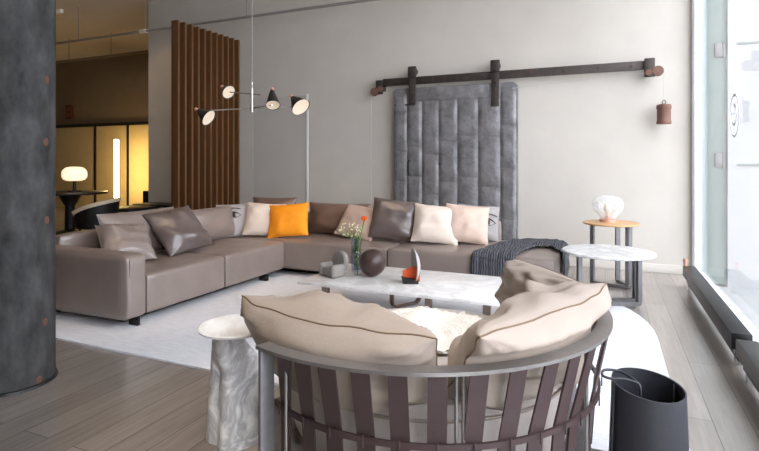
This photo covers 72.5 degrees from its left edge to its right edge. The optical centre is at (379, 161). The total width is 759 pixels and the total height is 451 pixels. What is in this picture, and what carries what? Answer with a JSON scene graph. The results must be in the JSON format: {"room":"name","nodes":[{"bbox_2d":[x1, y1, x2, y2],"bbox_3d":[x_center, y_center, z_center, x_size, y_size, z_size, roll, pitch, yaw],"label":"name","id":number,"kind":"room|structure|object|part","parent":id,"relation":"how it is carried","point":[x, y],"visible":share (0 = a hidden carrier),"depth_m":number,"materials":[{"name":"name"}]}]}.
{"room":"living room","nodes":[
{"label":"living room","id":0,"kind":"room"},
{"bbox_2d":[56,53,147,124],"bbox_3d":[-8.937,-0.800,14.926,13.600,4.200,0.100,0,0,24],"label":"wall","id":1,"kind":"structure","parent":0,"point":[111,89],"depth_m":14.27,"materials":[{"name":"paint"}]},
{"bbox_2d":[65,105,72,118],"bbox_3d":[-8.854,-1.424,14.786,0.240,0.400,0.088,0,0,24],"label":"alarm box","id":2,"kind":"object","parent":1,"relation":"attached to","point":[68,108],"visible":1,"depth_m":14.75,"materials":[{"name":"red plastic"}]},
{"bbox_2d":[56,121,147,207],"bbox_3d":[-9.051,0.120,14.853,13.250,2.360,0.095,0,0,24],"label":"panelling","id":3,"kind":"object","parent":1,"relation":"attached to","point":[90,147],"visible":0.27,"depth_m":14.20,"materials":[{"name":"yellow paint"}]},
{"bbox_2d":[56,0,156,60],"bbox_3d":[-7.873,-3.000,6.806,22.100,0.200,14.100,0,0,24],"label":"ceiling","id":4,"kind":"structure","parent":0,"point":[96,17],"depth_m":11.09,"materials":[{"name":"paint"}]},
{"bbox_2d":[56,9,62,13],"bbox_3d":[-5.830,-2.734,9.085,0.780,0.331,0.060,0,0,24],"label":"track light","id":5,"kind":"object","parent":4,"relation":"attached to","point":[58,11],"visible":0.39,"depth_m":8.93,"materials":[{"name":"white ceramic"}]},
{"bbox_2d":[56,50,147,63],"bbox_3d":[-9.899,-2.626,13.328,11.128,0.548,0.060,0,0,24],"label":"ceiling pipe","id":6,"kind":"object","parent":4,"relation":"hanging from","point":[145,51],"visible":0.56,"depth_m":11.68,"materials":[{"name":"black metal"}]},
{"bbox_2d":[56,0,376,44],"bbox_3d":[-6.049,-2.562,9.827,21.000,0.676,0.072,0,0,24],"label":"pipe","id":7,"kind":"object","parent":4,"relation":"hanging from","point":[142,31],"visible":1,"depth_m":8.25,"materials":[{"name":"metal"}]},
{"bbox_2d":[194,0,309,125],"bbox_3d":[-1.084,-1.602,4.397,0.906,2.596,0.445,0,0,13],"label":"pendant lamp","id":8,"kind":"object","parent":4,"relation":"hanging from","point":[299,105],"visible":1,"depth_m":4.40,"materials":[{"name":"metal"}]},
{"bbox_3d":[-1.449,-0.375,4.314,0.154,0.143,0.135,0,0,-12],"label":"lamp shade","id":9,"kind":"part","parent":8,"relation":"part of","materials":[{"name":"black paint"}]},
{"bbox_3d":[-1.349,-0.624,4.638,0.117,0.119,0.126,0,0,-21],"label":"lamp shade","id":10,"kind":"part","parent":8,"relation":"part of","materials":[{"name":"black paint"}]},
{"bbox_3d":[-1.164,-0.593,4.471,0.451,0.073,0.010,0,0,41],"label":"arm","id":11,"kind":"part","parent":8,"relation":"part of","materials":[{"name":"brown metal"}]},
{"bbox_3d":[-1.083,-1.761,4.400,0.014,2.275,0.014,0,0,-21],"label":"chain","id":12,"kind":"part","parent":8,"relation":"part of","materials":[{"name":"metal"}]},
{"bbox_3d":[-1.065,-0.458,4.410,0.721,0.067,0.010,0,0,-14],"label":"arm","id":13,"kind":"part","parent":8,"relation":"part of","materials":[{"name":"silver metal"}]},
{"bbox_3d":[-0.870,-0.513,4.240,0.132,0.176,0.141,0,0,24],"label":"lamp shade","id":14,"kind":"part","parent":8,"relation":"part of","materials":[{"name":"black paint"}]},
{"bbox_3d":[-0.692,-0.489,4.452,0.172,0.173,0.158,0,0,5],"label":"lamp shade","id":15,"kind":"part","parent":8,"relation":"part of","materials":[{"name":"black paint"}]},
{"bbox_2d":[0,207,758,450],"bbox_3d":[-7.974,1.350,6.850,21.880,0.100,14.100,0,0,24],"label":"floor","id":16,"kind":"structure","parent":0,"point":[98,399],"depth_m":2.87,"materials":[{"name":"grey wood"}]},
{"bbox_2d":[0,0,57,397],"bbox_3d":[-2.195,-0.800,3.077,0.488,4.200,0.488,0,0,24],"label":"concrete column","id":17,"kind":"structure","parent":16,"relation":"on","point":[27,27],"depth_m":2.95,"materials":[{"name":"concrete"}]},
{"bbox_2d":[56,190,108,234],"bbox_3d":[-5.616,0.920,9.400,1.240,0.760,1.240,0,0,24],"label":"dining table","id":18,"kind":"object","parent":16,"relation":"on","point":[69,199],"visible":0.62,"depth_m":9.31,"materials":[{"name":"black paint"}]},
{"bbox_2d":[61,167,87,191],"bbox_3d":[-5.476,0.311,9.300,0.410,0.457,0.410,0,0,24],"label":"table lamp","id":19,"kind":"object","parent":18,"relation":"on","point":[74,174],"visible":0.98,"depth_m":9.17,"materials":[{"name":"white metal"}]},
{"bbox_3d":[-5.476,0.211,9.300,0.410,0.257,0.410,0,0,24],"label":"lamp shade","id":20,"kind":"part","parent":19,"relation":"part of","materials":[{"name":"white glass"}]},
{"bbox_2d":[72,197,121,230],"bbox_3d":[-4.269,0.925,7.907,0.587,0.755,0.696,0,0,-7],"label":"tub chair","id":21,"kind":"object","parent":16,"relation":"on","point":[85,217],"visible":0.63,"depth_m":7.62,"materials":[{"name":"black paint"}]},
{"bbox_2d":[114,138,122,212],"bbox_3d":[-6.600,0.355,13.000,0.320,1.890,0.320,0,0,24],"label":"floor lamp","id":22,"kind":"object","parent":16,"relation":"on","point":[116,140],"visible":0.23,"depth_m":12.96,"materials":[{"name":"white"}]},
{"bbox_2d":[119,205,158,211],"bbox_3d":[-4.030,1.015,8.400,0.600,0.570,0.600,0,0,24],"label":"pedestal table","id":23,"kind":"object","parent":16,"relation":"on","point":[130,208],"visible":0.2,"depth_m":8.31,"materials":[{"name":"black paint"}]},
{"bbox_2d":[143,191,147,202],"bbox_3d":[-4.677,0.940,10.200,0.380,0.720,0.400,0,0,24],"label":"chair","id":24,"kind":"object","parent":16,"relation":"on","point":[145,193],"visible":0.11,"depth_m":10.38,"materials":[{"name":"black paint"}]},
{"bbox_2d":[133,202,170,207],"bbox_3d":[-3.329,1.010,8.758,1.840,0.580,0.440,0,0,24],"label":"bench","id":25,"kind":"object","parent":16,"relation":"on","point":[160,204],"visible":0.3,"depth_m":8.80,"materials":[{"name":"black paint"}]},
{"bbox_2d":[171,20,239,209],"bbox_3d":[-2.634,-0.355,7.943,0.150,3.310,1.350,0,0,24],"label":"slatted screen","id":26,"kind":"object","parent":16,"relation":"on","point":[205,160],"visible":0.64,"depth_m":7.81,"materials":[{"name":"brown wood"}]},
{"bbox_2d":[197,314,257,450],"bbox_3d":[-0.673,1.033,2.439,0.350,0.534,0.350,0,0,24],"label":"side table","id":27,"kind":"object","parent":16,"relation":"on","point":[232,417],"visible":0.84,"depth_m":2.36,"materials":[{"name":"stone"}]},
{"bbox_2d":[56,211,563,325],"bbox_3d":[-0.462,0.964,5.057,4.087,0.672,3.277,0,0,24],"label":"sectional sofa","id":28,"kind":"object","parent":16,"relation":"on","point":[92,280],"visible":0.59,"depth_m":4.76,"materials":[{"name":"beige leather"}]},
{"bbox_3d":[-2.217,0.927,5.928,0.165,0.598,3.078,0,0,24],"label":"backrest","id":29,"kind":"part","parent":28,"relation":"part of","materials":[{"name":"beige leather"}]},
{"bbox_3d":[-2.400,0.971,4.250,1.149,0.523,0.234,0,0,24],"label":"armrest","id":30,"kind":"part","parent":28,"relation":"part of","materials":[{"name":"beige leather"}]},
{"bbox_2d":[94,223,156,259],"bbox_3d":[-2.276,0.722,4.650,0.460,0.344,0.340,0,0,-43],"label":"pillow","id":31,"kind":"object","parent":28,"relation":"on","point":[120,237],"visible":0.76,"depth_m":4.58,"materials":[{"name":"beige leather"}]},
{"bbox_2d":[96,206,173,250],"bbox_3d":[-2.328,0.685,5.071,0.293,0.427,0.912,0,0,28],"label":"cushion","id":32,"kind":"object","parent":28,"relation":"on","point":[135,217],"visible":0.33,"depth_m":4.94,"materials":[{"name":"beige leather"}]},
{"bbox_2d":[142,205,213,256],"bbox_3d":[-1.994,0.675,5.173,0.403,0.444,0.577,0,0,29],"label":"pillow","id":33,"kind":"object","parent":28,"relation":"on","point":[178,230],"visible":1,"depth_m":5.05,"materials":[{"name":"beige leather"}]},
{"bbox_3d":[-2.126,1.058,4.755,1.035,0.339,0.948,0,0,24],"label":"seat","id":34,"kind":"part","parent":28,"relation":"part of","materials":[{"name":"beige leather"}]},
{"bbox_2d":[192,205,235,239],"bbox_3d":[-1.938,0.709,5.882,0.270,0.378,0.870,0,0,25],"label":"cushion","id":35,"kind":"object","parent":28,"relation":"on","point":[218,221],"visible":0.57,"depth_m":5.87,"materials":[{"name":"beige leather"}]},
{"bbox_3d":[-1.739,1.058,5.639,1.029,0.339,1.018,0,0,24],"label":"seat","id":36,"kind":"part","parent":28,"relation":"part of","materials":[{"name":"beige leather"}]},
{"bbox_2d":[216,203,247,236],"bbox_3d":[-1.729,0.705,6.298,0.469,0.387,0.241,0,0,-39],"label":"pillow","id":37,"kind":"object","parent":28,"relation":"on","point":[239,210],"visible":0.36,"depth_m":6.23,"materials":[{"name":"grey fabric"}]},
{"bbox_2d":[242,202,285,235],"bbox_3d":[-1.392,0.695,6.278,0.486,0.407,0.267,0,0,-1],"label":"pillow","id":38,"kind":"object","parent":28,"relation":"on","point":[258,214],"visible":0.74,"depth_m":6.19,"materials":[{"name":"beige fabric"}]},
{"bbox_2d":[253,197,296,204],"bbox_3d":[-1.430,0.688,6.993,0.628,0.420,0.245,0,0,10],"label":"cushion","id":39,"kind":"object","parent":28,"relation":"on","point":[287,201],"visible":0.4,"depth_m":6.97,"materials":[{"name":"brown fabric"}]},
{"bbox_2d":[267,202,308,237],"bbox_3d":[-1.086,0.692,6.179,0.509,0.412,0.246,0,0,2],"label":"pillow","id":40,"kind":"object","parent":28,"relation":"on","point":[292,219],"visible":1,"depth_m":6.09,"materials":[{"name":"orange fabric"}]},
{"bbox_3d":[-0.762,1.058,6.304,2.279,0.339,1.024,0,0,24],"label":"seat","id":41,"kind":"part","parent":28,"relation":"part of","materials":[{"name":"beige leather"}]},
{"bbox_2d":[308,202,371,234],"bbox_3d":[-0.511,0.704,6.399,0.868,0.388,0.329,0,0,24],"label":"cushion","id":42,"kind":"object","parent":28,"relation":"on","point":[324,218],"visible":0.55,"depth_m":6.33,"materials":[{"name":"brown leather"}]},
{"bbox_2d":[334,203,372,240],"bbox_3d":[-0.236,0.701,6.071,0.558,0.394,0.279,0,0,32],"label":"pillow","id":43,"kind":"object","parent":28,"relation":"on","point":[353,213],"visible":0.61,"depth_m":6.02,"materials":[{"name":"beige fabric"}]},
{"bbox_2d":[368,197,418,242],"bbox_3d":[0.162,0.650,5.857,0.557,0.495,0.258,0,0,16],"label":"pillow","id":44,"kind":"object","parent":28,"relation":"on","point":[391,219],"visible":0.88,"depth_m":5.77,"materials":[{"name":"brown leather"}]},
{"bbox_3d":[-0.090,0.943,6.586,3.238,0.570,0.166,0,0,24],"label":"backrest","id":45,"kind":"part","parent":28,"relation":"part of","materials":[{"name":"beige leather"}]},
{"bbox_2d":[411,203,457,244],"bbox_3d":[0.618,0.679,5.677,0.509,0.438,0.274,0,0,18],"label":"pillow","id":46,"kind":"object","parent":28,"relation":"on","point":[432,223],"visible":0.92,"depth_m":5.61,"materials":[{"name":"beige fabric"}]},
{"bbox_2d":[446,203,489,244],"bbox_3d":[0.955,0.677,5.655,0.488,0.441,0.253,0,0,12],"label":"pillow","id":47,"kind":"object","parent":28,"relation":"on","point":[469,224],"visible":0.88,"depth_m":5.58,"materials":[{"name":"fabric"}]},
{"bbox_3d":[1.056,1.058,5.550,1.694,0.343,1.101,0,0,24],"label":"seat","id":48,"kind":"part","parent":28,"relation":"part of","materials":[{"name":"beige leather"}]},
{"bbox_2d":[458,204,499,241],"bbox_3d":[1.108,0.685,5.812,0.495,0.426,0.209,0,0,3],"label":"pillow","id":49,"kind":"object","parent":28,"relation":"on","point":[493,219],"visible":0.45,"depth_m":5.75,"materials":[{"name":"grey fabric"}]},
{"bbox_2d":[488,214,496,225],"bbox_3d":[1.207,0.639,5.747,0.204,0.137,0.057,4,-14,5],"label":"print","id":50,"kind":"object","parent":49,"relation":"attached to","point":[492,220],"depth_m":5.76},
{"bbox_2d":[470,238,569,276],"bbox_3d":[1.478,1.045,5.322,0.844,0.409,1.130,0,0,24],"label":"knitted throw","id":51,"kind":"object","parent":28,"relation":"on","point":[489,260],"visible":0.82,"depth_m":4.99,"materials":[{"name":"fabric"}]},
{"bbox_2d":[56,270,689,450],"bbox_3d":[-0.619,1.292,4.625,5.535,0.013,2.935,0,0,24],"label":"rug","id":52,"kind":"object","parent":16,"relation":"on","point":[170,334],"visible":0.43,"depth_m":3.95,"materials":[{"name":"fabric"}]},
{"bbox_2d":[297,263,501,315],"bbox_3d":[0.368,1.142,4.346,1.935,0.284,0.870,0,0,24],"label":"coffee table","id":53,"kind":"object","parent":52,"relation":"on","point":[437,285],"visible":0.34,"depth_m":4.25,"materials":[{"name":"stone"}]},
{"bbox_2d":[319,251,348,277],"bbox_3d":[-0.397,0.894,4.559,0.197,0.212,0.220,0,0,-42],"label":"ornament","id":54,"kind":"object","parent":53,"relation":"on","point":[336,268],"visible":1,"depth_m":4.52,"materials":[{"name":"grey stone"}]},
{"bbox_3d":[-0.471,0.944,4.604,0.148,0.113,0.054,0,0,-42],"label":"armrest","id":55,"kind":"part","parent":54,"relation":"part of","materials":[{"name":"grey fabric"}]},
{"bbox_3d":[-0.413,0.958,4.547,0.140,0.077,0.126,0,0,-42],"label":"seat","id":56,"kind":"part","parent":54,"relation":"part of","materials":[{"name":"grey fabric"}]},
{"bbox_3d":[-0.362,0.944,4.484,0.148,0.113,0.054,0,0,-42],"label":"armrest","id":57,"kind":"part","parent":54,"relation":"part of","materials":[{"name":"grey fabric"}]},
{"bbox_3d":[-0.349,0.887,4.587,0.088,0.199,0.198,0,0,-42],"label":"backrest","id":58,"kind":"part","parent":54,"relation":"part of","materials":[{"name":"grey fabric"}]},
{"bbox_2d":[359,249,385,275],"bbox_3d":[-0.063,0.881,4.542,0.238,0.238,0.238,0,0,24],"label":"sphere","id":59,"kind":"object","parent":53,"relation":"on","point":[372,262],"visible":1,"depth_m":4.46,"materials":[{"name":"brown wood"}]},
{"bbox_3d":[-0.034,1.154,4.321,0.956,0.260,0.150,0,0,24],"label":"leg","id":60,"kind":"part","parent":53,"relation":"part of","materials":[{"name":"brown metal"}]},
{"bbox_3d":[0.235,1.154,4.634,0.319,0.261,0.050,0,0,-34],"label":"leg","id":61,"kind":"part","parent":53,"relation":"part of","materials":[{"name":"brown metal"}]},
{"bbox_2d":[401,248,419,283],"bbox_3d":[0.267,0.854,4.280,0.162,0.292,0.197,0,0,24],"label":"ornament","id":62,"kind":"object","parent":53,"relation":"on","point":[411,275],"visible":1,"depth_m":4.25,"materials":[{"name":"orange ceramic"}]},
{"bbox_3d":[0.999,1.154,4.123,0.492,0.261,0.070,0,0,-42],"label":"leg","id":63,"kind":"part","parent":53,"relation":"part of","materials":[{"name":"brown metal"}]},
{"bbox_3d":[-0.195,0.898,4.589,0.084,0.204,0.084,0,0,24],"label":"vase","id":64,"kind":"object","parent":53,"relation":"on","visible":0},
{"bbox_2d":[357,216,367,273],"bbox_3d":[-0.148,0.734,4.592,0.094,0.512,0.061,0,0,24],"label":"flower","id":65,"kind":"object","parent":64,"relation":"in","point":[364,218],"visible":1,"depth_m":4.58,"materials":[{"name":"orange plant"}]},
{"bbox_3d":[-0.166,0.757,4.587,0.069,0.466,0.012,0,0,2],"label":"stem","id":66,"kind":"part","parent":65,"relation":"part of","materials":[{"name":"green plant"}]},
{"bbox_3d":[-0.217,0.850,4.762,0.112,0.300,0.112,0,0,24],"label":"glass vase","id":67,"kind":"object","parent":53,"relation":"on","visible":0},
{"bbox_2d":[334,222,361,268],"bbox_3d":[-0.282,0.772,4.778,0.253,0.416,0.223,0,0,24],"label":"sprig","id":68,"kind":"object","parent":67,"relation":"in","point":[351,230],"visible":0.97,"depth_m":4.75,"materials":[{"name":"plant"}]},
{"bbox_2d":[562,244,656,305],"bbox_3d":[2.058,1.042,4.666,0.780,0.484,0.780,0,0,24],"label":"side table","id":69,"kind":"object","parent":52,"relation":"on","point":[591,251],"visible":0.91,"depth_m":4.62,"materials":[{"name":"white stone"}]},
{"bbox_3d":[2.061,1.053,4.649,0.542,0.462,0.280,0,0,24],"label":"leg","id":70,"kind":"part","parent":69,"relation":"part of","materials":[{"name":"grey metal"}]},
{"bbox_3d":[2.110,1.053,4.796,0.537,0.463,0.050,0,0,0],"label":"leg","id":71,"kind":"part","parent":69,"relation":"part of","materials":[{"name":"grey metal"}]},
{"bbox_2d":[255,308,612,450],"bbox_3d":[0.241,0.994,2.427,1.558,0.613,1.571,0,0,24],"label":"loveseat","id":72,"kind":"object","parent":16,"relation":"on","point":[542,423],"visible":0.74,"depth_m":1.83,"materials":[{"name":"metal"}]},
{"bbox_3d":[-0.425,0.999,1.945,0.018,0.602,0.062,0,0,42],"label":"leg","id":73,"kind":"part","parent":72,"relation":"part of","materials":[{"name":"silver metal"}]},
{"bbox_3d":[-0.342,1.000,1.896,0.012,0.600,0.012,0,0,24],"label":"leg","id":74,"kind":"part","parent":72,"relation":"part of","materials":[{"name":"metal"}]},
{"bbox_2d":[240,290,437,412],"bbox_3d":[-0.195,0.725,2.056,0.979,0.349,0.353,0,0,31],"label":"cushion","id":75,"kind":"object","parent":72,"relation":"on","point":[316,322],"visible":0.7,"depth_m":1.89,"materials":[{"name":"beige fabric"}]},
{"bbox_3d":[0.458,0.694,2.103,1.759,0.013,0.680,0,0,-30],"label":"rail","id":76,"kind":"part","parent":72,"relation":"part of","materials":[{"name":"metal"}]},
{"bbox_2d":[391,306,481,354],"bbox_3d":[0.172,0.809,2.547,0.707,0.062,0.690,0,0,24],"label":"sheepskin","id":77,"kind":"object","parent":72,"relation":"on","point":[445,325],"visible":0.3,"depth_m":2.61,"materials":[{"name":"white fur"}]},
{"bbox_3d":[0.257,1.000,1.734,0.014,0.600,0.014,0,0,24],"label":"leg","id":78,"kind":"part","parent":72,"relation":"part of","materials":[{"name":"metal"}]},
{"bbox_3d":[0.281,1.000,1.737,0.014,0.600,0.014,0,0,24],"label":"leg","id":79,"kind":"part","parent":72,"relation":"part of","materials":[{"name":"metal"}]},
{"bbox_2d":[447,279,611,410],"bbox_3d":[0.641,0.718,2.123,1.030,0.371,0.389,0,0,-40],"label":"cushion","id":80,"kind":"object","parent":72,"relation":"on","point":[541,319],"visible":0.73,"depth_m":1.89,"materials":[{"name":"beige fabric"}]},
{"bbox_2d":[494,258,578,304],"bbox_3d":[0.857,0.707,2.770,0.335,0.299,0.649,0,0,-21],"label":"cushion","id":81,"kind":"object","parent":72,"relation":"on","point":[516,271],"visible":0.42,"depth_m":2.74,"materials":[{"name":"beige fabric"}]},
{"bbox_3d":[1.032,0.999,2.793,0.062,0.602,0.018,0,0,-13],"label":"leg","id":82,"kind":"part","parent":72,"relation":"part of","materials":[{"name":"silver metal"}]},
{"bbox_3d":[0.798,1.000,1.999,0.016,0.600,0.016,0,0,24],"label":"leg","id":83,"kind":"part","parent":72,"relation":"part of","materials":[{"name":"metal"}]},
{"bbox_2d":[583,219,640,288],"bbox_3d":[2.457,0.969,5.496,0.560,0.658,0.560,0,0,24],"label":"wooden side table","id":84,"kind":"object","parent":16,"relation":"on","point":[628,225],"visible":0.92,"depth_m":5.39,"materials":[{"name":"brown wood"}]},
{"bbox_2d":[592,195,623,222],"bbox_3d":[2.454,0.497,5.563,0.310,0.285,0.310,0,0,24],"label":"glass lamp","id":85,"kind":"object","parent":84,"relation":"on","point":[607,207],"visible":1,"depth_m":5.53,"materials":[{"name":"clear glass"}]},
{"bbox_3d":[2.454,0.512,5.563,0.090,0.135,0.090,0,0,24],"label":"bulb","id":86,"kind":"part","parent":85,"relation":"part of","materials":[{"name":"white glass"}]},
{"bbox_3d":[2.403,0.979,5.410,0.389,0.638,0.050,0,0,42],"label":"leg","id":87,"kind":"part","parent":84,"relation":"part of","materials":[{"name":"grey metal"}]},
{"bbox_3d":[2.585,0.979,5.489,0.045,0.638,0.295,0,0,0],"label":"leg","id":88,"kind":"part","parent":84,"relation":"part of","materials":[{"name":"grey metal"}]},
{"bbox_2d":[601,367,688,450],"bbox_3d":[1.075,1.076,2.072,0.280,0.443,0.288,0,0,-31],"label":"basket","id":89,"kind":"object","parent":16,"relation":"on","point":[649,409],"visible":1,"depth_m":2.01,"materials":[{"name":"black leather"}]},
{"bbox_3d":[0.980,0.897,2.103,0.151,0.085,0.091,0,0,24],"label":"handle","id":90,"kind":"part","parent":89,"relation":"part of","materials":[{"name":"black metal"}]},
{"bbox_2d":[683,258,752,365],"bbox_3d":[2.704,1.150,4.229,0.115,0.300,2.480,0,0,24],"label":"bar","id":91,"kind":"object","parent":16,"relation":"on","point":[729,326],"visible":0.74,"depth_m":3.83,"materials":[{"name":"black metal"}]},
{"bbox_2d":[736,339,758,392],"bbox_3d":[1.703,1.188,1.959,0.115,0.225,2.560,0,0,24],"label":"bar","id":92,"kind":"object","parent":16,"relation":"on","point":[747,352],"visible":1,"depth_m":2.94,"materials":[{"name":"black metal"}]},
{"bbox_2d":[148,0,691,265],"bbox_3d":[-0.222,-0.800,7.748,8.580,4.200,0.200,0,0,24],"label":"wall","id":93,"kind":"structure","parent":0,"point":[581,141],"depth_m":6.77,"materials":[{"name":"paint"}]},
{"bbox_2d":[253,94,307,203],"bbox_3d":[-1.575,0.121,8.259,1.052,2.357,0.058,0,0,24],"label":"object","id":94,"kind":"structure","parent":93,"relation":"in","point":[280,136],"depth_m":8.24,"materials":[{"name":"paint"}]},
{"bbox_3d":[-1.111,0.121,8.054,0.038,2.357,0.058,0,0,24],"label":"frame","id":95,"kind":"part","parent":94,"relation":"part of","materials":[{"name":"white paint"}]},
{"bbox_2d":[370,58,663,240],"bbox_3d":[1.588,-0.025,6.723,3.690,2.590,0.215,0,0,24],"label":"sliding door","id":96,"kind":"structure","parent":93,"relation":"in","point":[454,144],"depth_m":6.88,"materials":[{"name":"grey leather"},{"name":"iron"}]},
{"bbox_3d":[0.449,-1.240,7.152,0.120,0.160,0.030,0,0,24],"label":"cheek plate","id":97,"kind":"part","parent":96,"relation":"part of","materials":[{"name":"metal"}]},
{"bbox_3d":[1.492,-1.240,6.692,0.120,0.160,0.030,0,0,24],"label":"cheek plate","id":98,"kind":"part","parent":96,"relation":"part of","materials":[{"name":"metal"}]},
{"bbox_3d":[1.588,-1.070,6.723,3.690,0.260,0.215,0,0,24],"label":"door rail","id":99,"kind":"part","parent":96,"relation":"part of","materials":[{"name":"black metal"}]},
{"bbox_2d":[516,73,644,87],"bbox_3d":[2.399,-0.980,6.269,1.570,0.085,0.013,0,0,25],"label":"wire","id":100,"kind":"object","parent":96,"relation":"attached to","point":[644,73],"visible":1,"depth_m":6.27,"materials":[{"name":"grey metal"}]},
{"bbox_2d":[656,100,671,123],"bbox_3d":[3.251,-0.740,5.922,0.156,0.610,0.156,0,0,24],"label":"counterweight","id":101,"kind":"object","parent":96,"relation":"hanging from","point":[663,110],"visible":1,"depth_m":5.86,"materials":[{"name":"metal"}]},
{"bbox_2d":[569,258,682,274],"bbox_3d":[1.308,1.250,6.956,4.980,0.100,0.015,0,0,24],"label":"baseboard","id":102,"kind":"structure","parent":93,"relation":"attached to","point":[646,267],"depth_m":6.14,"materials":[{"name":"paint"}]},
{"bbox_2d":[726,0,758,289],"bbox_3d":[6.625,-1.125,4.811,5.760,5.150,0.250,0,0,24],"label":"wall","id":103,"kind":"structure","parent":0,"point":[742,15],"depth_m":5.79,"materials":[{"name":"white paint"}]},
{"bbox_2d":[701,0,726,284],"bbox_3d":[3.859,-1.150,6.011,0.290,5.100,0.187,0,0,24],"label":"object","id":104,"kind":"structure","parent":103,"relation":"attached to","point":[713,12],"depth_m":5.96,"materials":[{"name":"green paint"}]},
{"bbox_2d":[737,41,758,165],"bbox_3d":[6.567,-0.650,4.692,5.570,1.380,0.016,0,0,24],"label":"trim","id":105,"kind":"structure","parent":103,"relation":"attached to","point":[750,42],"depth_m":5.77,"materials":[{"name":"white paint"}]},
{"bbox_3d":[1.482,-0.800,0.931,0.200,4.200,10.900,0,0,24],"label":"wall","id":106,"kind":"structure","parent":0,"visible":0},
{"bbox_2d":[692,0,758,341],"bbox_3d":[1.970,-0.650,2.137,0.120,4.100,8.300,0,0,24],"label":"window","id":107,"kind":"structure","parent":106,"relation":"in","point":[696,4],"depth_m":5.86,"materials":[{"name":"white paint"}]},
{"bbox_3d":[3.610,-0.723,5.900,0.085,3.955,0.090,0,0,24],"label":"frame","id":108,"kind":"part","parent":107,"relation":"part of","materials":[{"name":"white paint"}]},
{"bbox_2d":[730,94,739,136],"bbox_3d":[2.905,-0.380,4.238,0.024,0.358,0.338,0,0,24],"label":"window sticker","id":109,"kind":"object","parent":107,"relation":"attached to","point":[735,106],"visible":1,"depth_m":4.20,"materials":[{"name":"white paint"}]},
{"label":"outside","id":110,"kind":"structure","parent":0,"visible":0},
{"bbox_2d":[714,284,758,334],"bbox_3d":[7.104,1.510,-2.478,13.000,0.180,13.200,0,0,24],"label":"pavement","id":111,"kind":"structure","parent":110,"point":[745,301],"depth_m":5.27,"materials":[{"name":"white concrete"}]}
]}

